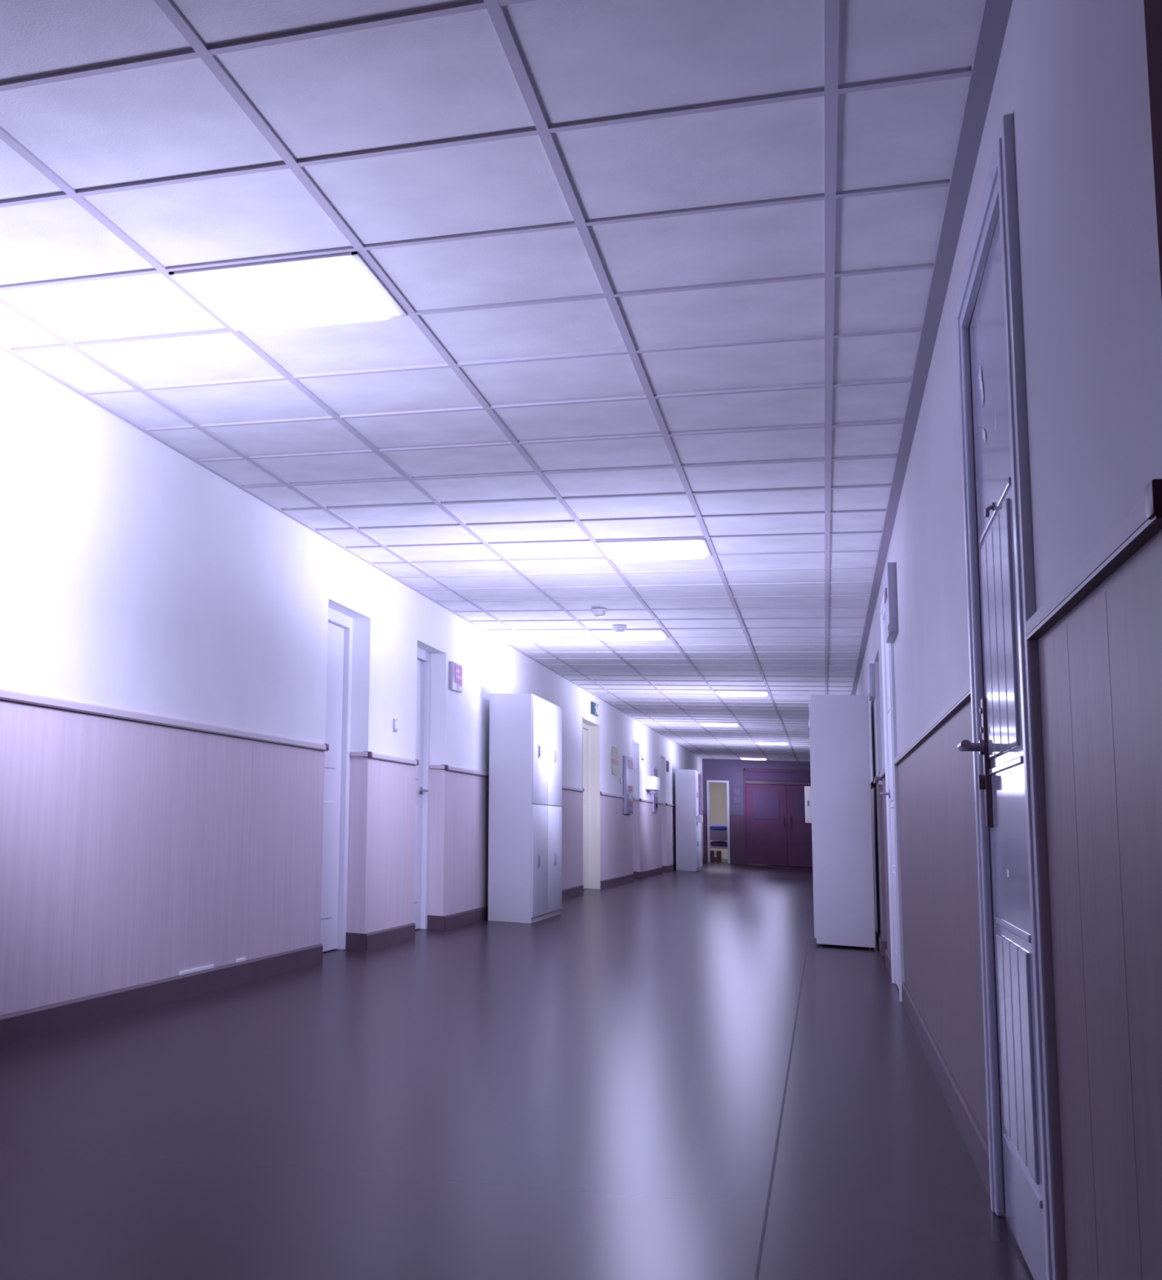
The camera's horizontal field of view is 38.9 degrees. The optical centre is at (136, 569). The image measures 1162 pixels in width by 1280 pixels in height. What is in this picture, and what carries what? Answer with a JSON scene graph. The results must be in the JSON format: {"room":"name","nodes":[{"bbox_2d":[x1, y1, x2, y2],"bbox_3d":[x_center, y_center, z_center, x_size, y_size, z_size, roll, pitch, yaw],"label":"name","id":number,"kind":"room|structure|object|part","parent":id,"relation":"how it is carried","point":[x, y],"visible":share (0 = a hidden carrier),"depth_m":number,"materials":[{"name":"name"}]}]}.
{"room":"hospital interior","nodes":[
{"label":"hospital interior","id":0,"kind":"room"},
{"bbox_2d":[0,348,703,1015],"bbox_3d":[5.166,2.587,18.373,0.400,2.510,39.500,-1,-9,24],"label":"wall","id":1,"kind":"structure","parent":0,"point":[135,576],"depth_m":7.03,"materials":[{"name":"paint"}]},
{"bbox_2d":[70,717,253,999],"bbox_3d":[0.169,1.237,6.731,0.003,1.077,1.953,-1,-9,24],"label":"trim","id":2,"kind":"structure","parent":1,"relation":"attached to","point":[83,717],"depth_m":6.30,"materials":[{"name":"grey plastic"}]},
{"bbox_2d":[0,688,328,751],"bbox_3d":[-0.786,0.314,4.644,0.052,0.040,9.232,-1,-9,24],"label":"trim","id":3,"kind":"structure","parent":1,"relation":"attached to","point":[6,695],"depth_m":6.41,"materials":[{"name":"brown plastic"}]},
{"bbox_2d":[320,607,352,951],"bbox_3d":[1.113,1.262,9.248,0.095,2.065,0.920,-1,-9,24],"label":"door","id":4,"kind":"structure","parent":1,"relation":"in","point":[340,628],"depth_m":9.48,"materials":[{"name":"white paint"}]},
{"bbox_2d":[0,342,702,759],"bbox_3d":[5.403,1.439,18.462,0.032,0.016,39.500,-1,-9,24],"label":"trim","id":5,"kind":"structure","parent":1,"relation":"attached to","point":[2,346],"depth_m":7.48,"materials":[{"name":"grey metal"}]},
{"bbox_2d":[0,857,703,1047],"bbox_3d":[5.249,3.773,18.134,0.133,0.103,39.516,-1,-9,24],"label":"baseboard","id":6,"kind":"structure","parent":1,"relation":"attached to","point":[16,1027],"depth_m":6.89,"materials":[{"name":"plastic"}]},
{"bbox_2d":[178,964,213,975],"bbox_3d":[0.274,1.807,6.919,0.009,0.016,0.410,-1,-9,24],"label":"paper strip","id":7,"kind":"object","parent":6,"relation":"on","point":[210,966],"visible":1,"depth_m":6.90,"materials":[{"name":"white paper"}]},
{"bbox_2d":[235,957,245,962],"bbox_3d":[0.507,1.895,7.438,0.009,0.016,0.120,-1,-9,24],"label":"paper strip","id":8,"kind":"object","parent":6,"relation":"on","point":[242,959],"visible":1,"depth_m":7.43,"materials":[{"name":"white paper"}]},
{"bbox_2d":[350,751,367,756],"bbox_3d":[1.402,1.160,9.638,0.110,0.029,0.022,-1,-9,24],"label":"trim","id":9,"kind":"structure","parent":1,"relation":"attached to","point":[352,753],"depth_m":9.63,"materials":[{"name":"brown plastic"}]},
{"bbox_2d":[363,751,418,765],"bbox_3d":[1.702,1.256,10.182,0.052,0.040,1.264,-1,-9,24],"label":"trim","id":10,"kind":"structure","parent":1,"relation":"attached to","point":[370,754],"depth_m":10.08,"materials":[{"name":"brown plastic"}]},
{"bbox_2d":[392,718,397,732],"bbox_3d":[1.730,1.039,10.229,0.015,0.084,0.084,-1,-9,24],"label":"light switch","id":11,"kind":"object","parent":1,"relation":"attached to","point":[394,721],"visible":1,"depth_m":10.20,"materials":[{"name":"grey plastic"}]},
{"bbox_2d":[413,647,431,929],"bbox_3d":[1.999,1.593,11.190,0.119,2.065,0.920,-1,-9,24],"label":"door","id":12,"kind":"structure","parent":1,"relation":"in","point":[423,679],"depth_m":11.47,"materials":[{"name":"white paint"}]},
{"bbox_3d":[2.138,1.647,11.427,0.059,0.052,0.136,-1,-9,24],"label":"handle","id":13,"kind":"part","parent":12,"relation":"part of","materials":[{"name":"grey metal"}]},
{"bbox_2d":[430,764,444,768],"bbox_3d":[2.276,1.491,11.585,0.110,0.029,0.022,-1,-9,24],"label":"trim","id":14,"kind":"structure","parent":1,"relation":"attached to","point":[432,766],"depth_m":11.58,"materials":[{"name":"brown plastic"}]},
{"bbox_2d":[448,661,462,693],"bbox_3d":[2.485,0.836,11.910,0.036,0.215,0.340,-1,-9,24],"label":"wall sign","id":15,"kind":"object","parent":1,"relation":"attached to","point":[455,669],"visible":1,"depth_m":11.84,"materials":[{"name":"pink plastic"}]},
{"bbox_2d":[454,664,462,684],"bbox_3d":[2.506,0.817,11.927,0.004,0.140,0.258,-1,-9,24],"label":"print","id":16,"kind":"object","parent":15,"relation":"attached to","point":[458,668],"depth_m":11.92,"materials":[{"name":"purple"}]},
{"bbox_2d":[440,764,583,791],"bbox_3d":[3.796,2.049,14.842,0.052,0.040,7.284,-1,-9,24],"label":"trim","id":17,"kind":"structure","parent":1,"relation":"attached to","point":[446,767],"depth_m":12.43,"materials":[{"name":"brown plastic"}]},
{"bbox_2d":[582,716,599,888],"bbox_3d":[5.485,2.893,18.832,0.216,2.070,1.560,-1,-9,24],"label":"door","id":18,"kind":"structure","parent":1,"relation":"in","point":[590,729],"depth_m":19.45,"materials":[{"name":"beige paint"}]},
{"bbox_2d":[590,701,598,716],"bbox_3d":[5.739,1.743,19.158,0.046,0.150,0.520,-1,-9,24],"label":"exit sign","id":19,"kind":"object","parent":1,"relation":"attached to","point":[593,706],"visible":1,"depth_m":19.05,"materials":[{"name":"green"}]},
{"bbox_2d":[611,746,618,775],"bbox_3d":[6.555,2.620,20.983,0.013,0.380,0.720,-1,-9,24],"label":"poster","id":20,"kind":"object","parent":1,"relation":"attached to","point":[615,762],"visible":1,"depth_m":20.95,"materials":[{"name":"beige paper"}]},
{"bbox_2d":[600,791,634,799],"bbox_3d":[6.653,3.131,21.202,0.052,0.040,3.754,-1,-9,24],"label":"trim","id":21,"kind":"structure","parent":1,"relation":"attached to","point":[601,793],"depth_m":20.59,"materials":[{"name":"grey plastic"}]},
{"bbox_2d":[622,755,632,814],"bbox_3d":[7.136,3.130,22.222,0.038,0.820,0.900,-1,-9,24],"label":"notice board","id":22,"kind":"object","parent":1,"relation":"attached to","point":[627,762],"visible":1,"depth_m":22.04,"materials":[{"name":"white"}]},
{"bbox_2d":[640,750,644,760],"bbox_3d":[7.974,2.927,24.143,0.023,0.155,0.320,-1,-9,24],"label":"room sign","id":23,"kind":"object","parent":1,"relation":"attached to","point":[642,751],"visible":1,"depth_m":24.12,"materials":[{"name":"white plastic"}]},
{"bbox_2d":[639,798,662,804],"bbox_3d":[8.495,3.829,25.303,0.052,0.040,3.494,-1,-9,24],"label":"trim","id":24,"kind":"structure","parent":1,"relation":"attached to","point":[640,799],"depth_m":24.68,"materials":[{"name":"grey plastic"}]},
{"bbox_2d":[645,776,659,793],"bbox_3d":[8.392,3.499,24.895,0.150,0.265,0.750,-1,-9,24],"label":"dispenser","id":25,"kind":"object","parent":1,"relation":"attached to","point":[652,783],"visible":1,"depth_m":24.58,"materials":[{"name":"white plastic"}]},
{"bbox_2d":[651,765,657,812],"bbox_3d":[8.715,3.696,25.754,0.033,0.760,0.620,-1,-9,24],"label":"poster","id":26,"kind":"object","parent":1,"relation":"attached to","point":[654,770],"visible":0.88,"depth_m":25.59,"materials":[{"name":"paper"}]},
{"bbox_2d":[653,768,655,809],"bbox_3d":[8.641,3.662,25.552,0.004,0.684,0.186,-1,-9,24],"label":"print","id":27,"kind":"object","parent":26,"relation":"attached to","point":[654,769],"depth_m":25.58},
{"bbox_2d":[654,768,657,777],"bbox_3d":[8.768,3.458,25.849,0.004,0.198,0.453,-1,-9,24],"label":"print","id":28,"kind":"object","parent":26,"relation":"attached to","point":[655,769],"depth_m":25.84},
{"bbox_2d":[654,796,657,810],"bbox_3d":[8.754,3.941,25.791,0.004,0.228,0.422,-1,-9,24],"label":"print","id":29,"kind":"object","parent":26,"relation":"attached to","point":[655,797],"depth_m":25.74},
{"bbox_2d":[666,760,668,772],"bbox_3d":[9.719,3.598,28.026,0.023,0.195,0.340,-1,-9,24],"label":"plaque","id":30,"kind":"object","parent":1,"relation":"attached to","point":[667,762],"visible":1,"depth_m":27.90,"materials":[{"name":"grey plastic"}]},
{"bbox_2d":[663,802,703,811],"bbox_3d":[11.445,4.946,31.869,0.052,0.040,9.362,-1,-9,24],"label":"trim","id":31,"kind":"structure","parent":1,"relation":"attached to","point":[667,804],"depth_m":28.34,"materials":[{"name":"grey plastic"}]},
{"bbox_2d":[0,0,983,761],"bbox_3d":[5.999,1.075,16.190,3.004,0.104,43.225,-1,-9,24],"label":"ceiling","id":32,"kind":"structure","parent":0,"point":[658,269],"depth_m":4.46,"materials":[{"name":"tile"}]},
{"bbox_2d":[168,251,407,332],"bbox_3d":[0.474,-0.835,4.685,0.574,0.033,0.574,-1,-9,24],"label":"recessed light","id":33,"kind":"object","parent":32,"relation":"in","point":[340,288],"visible":1,"depth_m":4.61,"materials":[{"name":"white plastic"}]},
{"bbox_2d":[591,608,606,617],"bbox_3d":[3.453,0.324,11.429,0.112,0.054,0.112,-1,-9,24],"label":"smoke detector","id":34,"kind":"object","parent":32,"relation":"attached to","point":[597,612],"visible":1,"depth_m":11.39,"materials":[{"name":"white plastic"}]},
{"bbox_2d":[612,625,626,633],"bbox_3d":[3.893,0.481,12.348,0.112,0.054,0.112,-1,-9,24],"label":"smoke detector","id":35,"kind":"object","parent":32,"relation":"attached to","point":[617,628],"visible":1,"depth_m":12.31,"materials":[{"name":"white plastic"}]},
{"bbox_2d":[589,629,668,640],"bbox_3d":[4.119,0.545,12.797,0.574,0.033,0.574,-1,-9,24],"label":"recessed light","id":36,"kind":"object","parent":32,"relation":"in","point":[628,634],"visible":1,"depth_m":12.67,"materials":[{"name":"white plastic"}]},
{"bbox_2d":[595,537,711,560],"bbox_3d":[2.966,-0.112,8.768,0.574,0.033,0.574,-1,-9,24],"label":"recessed light","id":37,"kind":"object","parent":32,"relation":"in","point":[672,548],"visible":1,"depth_m":8.67,"materials":[{"name":"white plastic"}]},
{"bbox_2d":[697,722,739,726],"bbox_3d":[8.979,2.385,23.614,0.574,0.033,0.574,-1,-9,24],"label":"recessed light","id":38,"kind":"object","parent":32,"relation":"in","point":[704,724],"visible":1,"depth_m":23.44,"materials":[{"name":"white plastic"}]},
{"bbox_2d":[714,690,768,697],"bbox_3d":[7.097,1.452,17.962,0.574,0.033,0.574,-1,-9,24],"label":"recessed light","id":39,"kind":"object","parent":32,"relation":"in","point":[722,693],"visible":1,"depth_m":17.81,"materials":[{"name":"white plastic"}]},
{"bbox_2d":[738,757,767,759],"bbox_3d":[14.082,4.317,34.971,0.574,0.033,0.574,-1,-9,24],"label":"recessed light","id":40,"kind":"object","parent":32,"relation":"in","point":[742,758],"visible":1,"depth_m":34.79,"materials":[{"name":"white plastic"}]},
{"bbox_2d":[740,758,765,759],"bbox_3d":[14.081,4.322,34.971,0.542,0.024,0.542,-1,-9,24],"label":"diffuser","id":41,"kind":"object","parent":40,"relation":"attached to","point":[740,758],"depth_m":34.80,"materials":[{"name":"white plastic"}]},
{"bbox_2d":[754,741,789,745],"bbox_3d":[11.714,3.200,28.237,0.574,0.033,0.574,-1,-9,24],"label":"recessed light","id":42,"kind":"object","parent":32,"relation":"in","point":[757,743],"visible":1,"depth_m":28.06,"materials":[{"name":"white plastic"}]},
{"bbox_2d":[0,858,1033,1279],"bbox_3d":[7.713,4.261,19.995,3.859,0.101,45.000,-1,-9,24],"label":"floor","id":43,"kind":"structure","parent":0,"point":[668,1075],"depth_m":4.38,"materials":[{"name":"laminate"}]},
{"bbox_2d":[487,693,561,923],"bbox_3d":[3.425,2.083,13.395,0.380,1.875,1.560,-1,-9,24],"label":"locker","id":44,"kind":"object","parent":43,"relation":"on","point":[525,811],"visible":1,"depth_m":12.76,"materials":[{"name":"metal"}]},
{"bbox_3d":[3.399,1.531,12.919,0.016,0.120,0.044,-1,-9,24],"label":"handle","id":45,"kind":"part","parent":44,"relation":"part of","materials":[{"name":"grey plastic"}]},
{"bbox_3d":[3.361,2.430,12.784,0.016,0.120,0.044,-1,-9,24],"label":"handle","id":46,"kind":"part","parent":44,"relation":"part of","materials":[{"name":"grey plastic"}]},
{"bbox_3d":[3.401,2.446,12.915,0.014,0.912,0.764,-1,-9,24],"label":"door","id":47,"kind":"part","parent":44,"relation":"part of","materials":[{"name":"metal"}]},
{"bbox_3d":[3.439,1.552,13.050,0.014,0.878,0.764,-1,-9,24],"label":"door","id":48,"kind":"part","parent":44,"relation":"part of","materials":[{"name":"metal"}]},
{"bbox_3d":[3.752,1.670,13.746,0.014,0.878,0.764,-1,-9,24],"label":"door","id":49,"kind":"part","parent":44,"relation":"part of","materials":[{"name":"metal"}]},
{"bbox_3d":[3.714,2.564,13.611,0.014,0.912,0.764,-1,-9,24],"label":"door","id":50,"kind":"part","parent":44,"relation":"part of","materials":[{"name":"metal"}]},
{"bbox_3d":[3.752,1.665,13.705,0.016,0.120,0.044,-1,-9,24],"label":"handle","id":51,"kind":"part","parent":44,"relation":"part of","materials":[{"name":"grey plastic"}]},
{"bbox_3d":[3.714,2.564,13.569,0.016,0.120,0.044,-1,-9,24],"label":"handle","id":52,"kind":"part","parent":44,"relation":"part of","materials":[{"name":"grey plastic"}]},
{"bbox_2d":[675,768,702,871],"bbox_3d":[10.648,4.803,29.379,0.456,1.875,1.560,-1,-9,24],"label":"locker","id":53,"kind":"object","parent":43,"relation":"on","point":[688,792],"visible":1,"depth_m":28.72,"materials":[{"name":"metal"}]},
{"bbox_3d":[10.627,4.274,29.050,0.014,0.878,0.764,-1,-9,24],"label":"door","id":54,"kind":"part","parent":53,"relation":"part of","materials":[{"name":"metal"}]},
{"bbox_3d":[10.589,5.168,28.915,0.014,0.912,0.764,-1,-9,24],"label":"door","id":55,"kind":"part","parent":53,"relation":"part of","materials":[{"name":"metal"}]},
{"bbox_3d":[10.902,5.286,29.611,0.014,0.912,0.764,-1,-9,24],"label":"door","id":56,"kind":"part","parent":53,"relation":"part of","materials":[{"name":"metal"}]},
{"bbox_2d":[710,850,721,861],"bbox_3d":[14.113,6.973,37.324,0.240,0.250,0.345,-1,-9,24],"label":"carton","id":57,"kind":"object","parent":43,"relation":"on","point":[715,855],"visible":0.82,"depth_m":37.17,"materials":[{"name":"red cardboard"}]},
{"bbox_2d":[709,830,727,848],"bbox_3d":[14.224,6.732,37.340,0.560,0.740,0.520,-1,-9,24],"label":"trolley","id":58,"kind":"object","parent":43,"relation":"on","point":[717,835],"visible":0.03,"depth_m":37.15,"materials":[{"name":"white plastic"}]},
{"bbox_2d":[709,824,727,831],"bbox_3d":[14.215,6.298,37.418,0.460,0.141,0.400,-1,-9,24],"label":"cloth bundle","id":59,"kind":"object","parent":58,"relation":"on","point":[714,827],"visible":0.86,"depth_m":37.27,"materials":[{"name":"blue fabric"}]},
{"bbox_2d":[709,830,727,840],"bbox_3d":[14.234,6.485,37.377,0.560,0.240,0.500,-1,-9,24],"label":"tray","id":60,"kind":"object","parent":58,"relation":"on","point":[717,835],"depth_m":37.16,"materials":[{"name":"grey metal"}]},
{"bbox_2d":[710,840,727,846],"bbox_3d":[14.207,6.672,37.330,0.460,0.131,0.390,-1,-9,24],"label":"cloth bundle","id":61,"kind":"object","parent":58,"relation":"on","point":[717,843],"visible":0.84,"depth_m":37.19,"materials":[{"name":"fabric"}]},
{"bbox_2d":[710,845,727,848],"bbox_3d":[14.220,6.766,37.330,0.560,0.050,0.510,-1,-9,24],"label":"shelf","id":62,"kind":"object","parent":58,"relation":"attached to","point":[711,846],"depth_m":37.10,"materials":[{"name":"white plastic"}]},
{"bbox_2d":[808,694,875,950],"bbox_3d":[5.409,1.926,11.776,0.417,1.868,0.800,-1,-9,24],"label":"tall cabinet","id":63,"kind":"object","parent":43,"relation":"on","point":[843,908],"visible":1,"depth_m":11.41,"materials":[{"name":"metal"}]},
{"bbox_2d":[804,786,811,822],"bbox_3d":[5.249,1.836,11.969,0.048,0.280,0.288,-1,-9,24],"label":"wall box","id":64,"kind":"object","parent":63,"relation":"attached to","point":[806,788],"visible":0.84,"depth_m":11.85,"materials":[{"name":"beige paint"}]},
{"bbox_3d":[5.154,1.885,11.675,0.015,1.778,0.380,-1,-9,24],"label":"door","id":65,"kind":"part","parent":63,"relation":"part of","materials":[{"name":"metal"}]},
{"bbox_2d":[709,782,791,858],"bbox_3d":[15.238,5.992,38.086,4.000,2.510,4.960,-1,-9,24],"label":"wall","id":66,"kind":"structure","parent":0,"point":[717,791],"depth_m":40.59,"materials":[{"name":"beige paint"}]},
{"bbox_2d":[702,758,809,862],"bbox_3d":[14.729,5.588,35.555,3.764,2.510,0.140,-1,-9,24],"label":"wall","id":67,"kind":"structure","parent":0,"point":[731,770],"depth_m":35.83,"materials":[{"name":"paint"}]},
{"bbox_2d":[706,779,729,863],"bbox_3d":[13.664,5.909,35.968,0.490,1.910,0.160,-1,-9,24],"label":"door frame","id":68,"kind":"structure","parent":67,"relation":"in","point":[707,780],"depth_m":35.92,"materials":[{"name":"white paint"}]},
{"bbox_2d":[732,786,741,804],"bbox_3d":[14.041,5.277,35.831,0.200,0.390,0.015,-1,-9,24],"label":"poster","id":69,"kind":"object","parent":67,"relation":"attached to","point":[736,791],"visible":1,"depth_m":35.82,"materials":[{"name":"paper"}]},
{"bbox_2d":[733,787,739,794],"bbox_3d":[14.039,5.182,35.842,0.130,0.140,0.004,-1,-9,24],"label":"print","id":70,"kind":"object","parent":69,"relation":"attached to","point":[735,790],"depth_m":35.84},
{"bbox_2d":[733,797,739,802],"bbox_3d":[14.040,5.375,35.809,0.130,0.110,0.004,-1,-9,24],"label":"print","id":71,"kind":"object","parent":69,"relation":"attached to","point":[735,799],"depth_m":35.80},
{"bbox_2d":[729,858,744,864],"bbox_3d":[13.973,6.784,35.606,0.330,0.100,0.014,-1,-9,24],"label":"trim","id":72,"kind":"structure","parent":67,"relation":"attached to","point":[731,860],"depth_m":35.60,"materials":[{"name":"plastic"}]},
{"bbox_2d":[742,768,812,866],"bbox_3d":[15.014,5.728,35.359,1.840,2.200,0.140,-1,-9,24],"label":"door","id":73,"kind":"structure","parent":67,"relation":"in","point":[767,824],"depth_m":35.43,"materials":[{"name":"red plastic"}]},
{"bbox_3d":[14.615,5.453,35.560,0.560,0.670,0.009,-1,-9,24],"label":"pane","id":74,"kind":"part","parent":73,"relation":"part of","materials":[{"name":"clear glass"}]},
{"bbox_3d":[15.058,4.801,35.508,1.820,0.220,0.020,-1,-9,24],"label":"transom glass","id":75,"kind":"part","parent":73,"relation":"part of","materials":[{"name":"purple glass"}]},
{"bbox_3d":[15.419,5.433,35.202,0.560,0.670,0.009,-1,-9,24],"label":"pane","id":76,"kind":"part","parent":73,"relation":"part of","materials":[{"name":"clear glass"}]},
{"bbox_2d":[855,0,1161,1279],"bbox_3d":[8.239,2.511,17.006,0.400,2.510,39.500,-1,-9,24],"label":"wall","id":77,"kind":"structure","parent":0,"point":[1080,81],"depth_m":2.33,"materials":[{"name":"paint"}]},
{"bbox_2d":[867,663,875,700],"bbox_3d":[5.388,0.825,11.234,0.038,0.240,0.370,-1,-9,24],"label":"door sign","id":78,"kind":"object","parent":77,"relation":"attached to","point":[871,682],"visible":1,"depth_m":11.07,"materials":[{"name":"grey plastic"}]},
{"bbox_2d":[870,776,882,789],"bbox_3d":[10.668,3.533,22.890,0.052,0.042,26.612,-1,-9,24],"label":"trim","id":79,"kind":"structure","parent":77,"relation":"attached to","point":[877,779],"depth_m":10.91,"materials":[{"name":"grey plastic"}]},
{"bbox_2d":[878,768,884,778],"bbox_3d":[4.693,1.270,9.591,0.052,0.042,1.242,-1,-9,24],"label":"trim","id":80,"kind":"structure","parent":77,"relation":"attached to","point":[881,775],"depth_m":9.73,"materials":[{"name":"grey plastic"}]},
{"bbox_2d":[883,562,897,643],"bbox_3d":[3.865,0.175,7.858,0.046,0.350,0.510,-1,-9,24],"label":"door sign","id":81,"kind":"object","parent":77,"relation":"attached to","point":[890,575],"visible":1,"depth_m":7.64,"materials":[{"name":"grey plastic"}]},
{"bbox_2d":[880,592,904,1002],"bbox_3d":[4.190,1.211,8.512,0.092,2.205,1.130,-1,-9,24],"label":"door","id":82,"kind":"structure","parent":77,"relation":"in","point":[887,649],"depth_m":8.55,"materials":[{"name":"white paint"}]},
{"bbox_3d":[4.274,1.277,8.739,0.058,0.052,0.116,-1,-9,24],"label":"handle","id":83,"kind":"part","parent":82,"relation":"part of","materials":[{"name":"grey metal"}]},
{"bbox_3d":[4.215,1.043,8.551,0.010,0.560,0.692,-1,-9,24],"label":"fluted panel","id":84,"kind":"part","parent":82,"relation":"part of","materials":[{"name":"white wood"}]},
{"bbox_3d":[4.179,1.878,8.425,0.010,0.490,0.692,-1,-9,24],"label":"fluted panel","id":85,"kind":"part","parent":82,"relation":"part of","materials":[{"name":"white wood"}]},
{"bbox_2d":[850,0,1012,694],"bbox_3d":[8.088,1.376,17.266,0.055,0.022,39.500,-1,-9,24],"label":"trim","id":86,"kind":"structure","parent":77,"relation":"attached to","point":[994,16],"depth_m":3.99,"materials":[{"name":"grey"}]},
{"bbox_2d":[893,680,970,764],"bbox_3d":[3.019,0.642,5.890,0.023,0.038,4.720,-1,-9,24],"label":"trim","id":87,"kind":"structure","parent":77,"relation":"attached to","point":[962,696],"depth_m":4.89,"materials":[{"name":"grey plastic"}]},
{"bbox_2d":[874,925,990,1197],"bbox_3d":[8.077,3.703,16.875,0.183,0.103,39.516,-1,-9,24],"label":"baseboard","id":88,"kind":"structure","parent":77,"relation":"attached to","point":[974,1137],"depth_m":4.87,"materials":[{"name":"plastic"}]},
{"bbox_2d":[955,113,1066,1279],"bbox_3d":[1.820,0.314,3.239,0.101,2.205,1.130,-1,-9,24],"label":"door","id":89,"kind":"structure","parent":77,"relation":"in","point":[1021,1083],"depth_m":3.11,"materials":[{"name":"grey paint"}]},
{"bbox_3d":[1.932,0.407,3.542,0.056,0.036,0.133,-1,-9,24],"label":"handle","id":90,"kind":"part","parent":89,"relation":"part of","materials":[{"name":"silver metal"}]},
{"bbox_2d":[978,364,983,408],"bbox_3d":[1.938,-0.422,3.515,0.001,0.111,0.089,-1,-9,24],"label":"tape strip","id":91,"kind":"object","parent":89,"relation":"attached to","point":[980,371],"visible":1,"depth_m":3.51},
{"bbox_2d":[982,426,985,443],"bbox_3d":[1.925,-0.307,3.481,0.001,0.047,0.066,-1,-9,24],"label":"tape strip","id":92,"kind":"object","parent":89,"relation":"attached to","point":[983,431],"visible":1,"depth_m":3.47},
{"bbox_3d":[1.980,0.449,3.567,0.012,0.300,0.044,-1,-9,24],"label":"lock plate","id":93,"kind":"part","parent":89,"relation":"part of","materials":[{"name":"grey metal"}]},
{"bbox_3d":[1.846,0.146,3.278,0.010,0.560,0.692,-1,-9,24],"label":"fluted panel","id":94,"kind":"part","parent":89,"relation":"part of","materials":[{"name":"paint"}]},
{"bbox_2d":[1006,869,1008,877],"bbox_3d":[1.836,0.640,3.227,0.001,0.020,0.042,-1,-9,24],"label":"tape strip","id":95,"kind":"object","parent":89,"relation":"attached to","point":[1007,870],"visible":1,"depth_m":3.23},
{"bbox_3d":[1.810,0.981,3.152,0.010,0.490,0.692,-1,-9,24],"label":"fluted panel","id":96,"kind":"part","parent":89,"relation":"part of","materials":[{"name":"paint"}]},
{"bbox_2d":[1025,478,1161,639],"bbox_3d":[1.372,0.013,2.198,0.052,0.042,1.202,-1,-9,24],"label":"trim","id":97,"kind":"structure","parent":77,"relation":"attached to","point":[1144,522],"depth_m":1.99,"materials":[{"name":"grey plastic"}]},
{"bbox_2d":[1066,591,1142,1279],"bbox_3d":[1.367,0.594,2.164,0.002,1.087,0.373,-1,-9,24],"label":"trim","id":98,"kind":"structure","parent":77,"relation":"attached to","point":[1104,591],"depth_m":2.06,"materials":[{"name":"grey wood"}]}
]}

